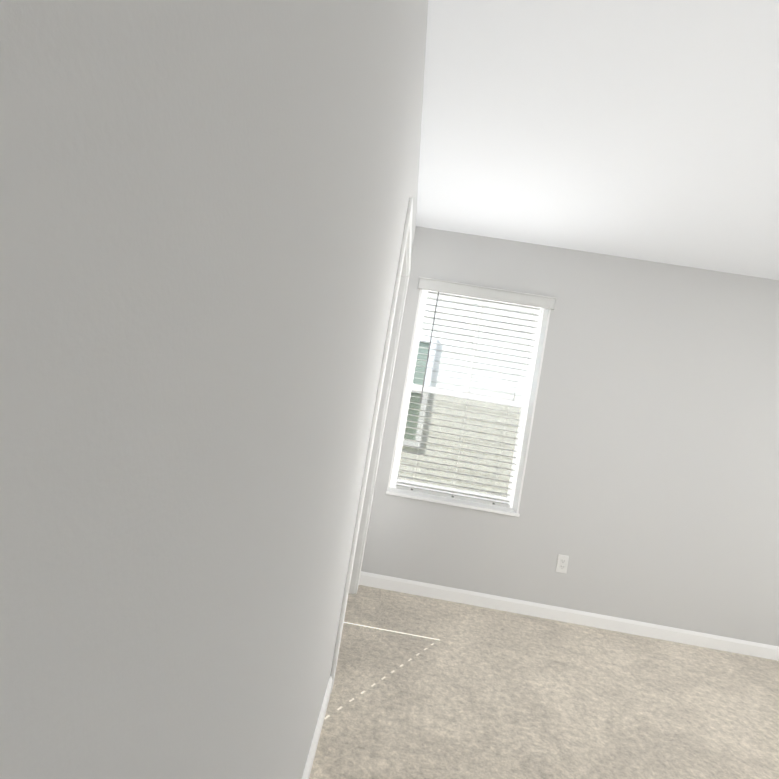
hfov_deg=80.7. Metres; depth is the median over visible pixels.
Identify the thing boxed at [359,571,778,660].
baseboard
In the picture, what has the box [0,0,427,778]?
wall
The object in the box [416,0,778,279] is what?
ceiling
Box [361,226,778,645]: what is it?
wall
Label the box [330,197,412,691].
door frame
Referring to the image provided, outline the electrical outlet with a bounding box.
[556,554,568,572]
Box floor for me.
[309,585,778,778]
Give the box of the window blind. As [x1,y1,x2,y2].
[396,277,556,506]
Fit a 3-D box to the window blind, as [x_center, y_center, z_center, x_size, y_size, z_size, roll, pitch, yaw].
[0.539,0.024,3.095,0.922,1.430,0.104,9,-1,2]
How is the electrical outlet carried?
attached to the wall at (650, 491)
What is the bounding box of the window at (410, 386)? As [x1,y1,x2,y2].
[386,289,550,516]
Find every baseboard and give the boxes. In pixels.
[302,579,359,778]
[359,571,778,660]
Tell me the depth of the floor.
2.12 m
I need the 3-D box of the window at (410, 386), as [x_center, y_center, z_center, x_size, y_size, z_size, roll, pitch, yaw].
[0.538,0.049,3.166,0.896,1.466,0.232,9,-1,2]
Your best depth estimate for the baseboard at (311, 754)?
1.60 m
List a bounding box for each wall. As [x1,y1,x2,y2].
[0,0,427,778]
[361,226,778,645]

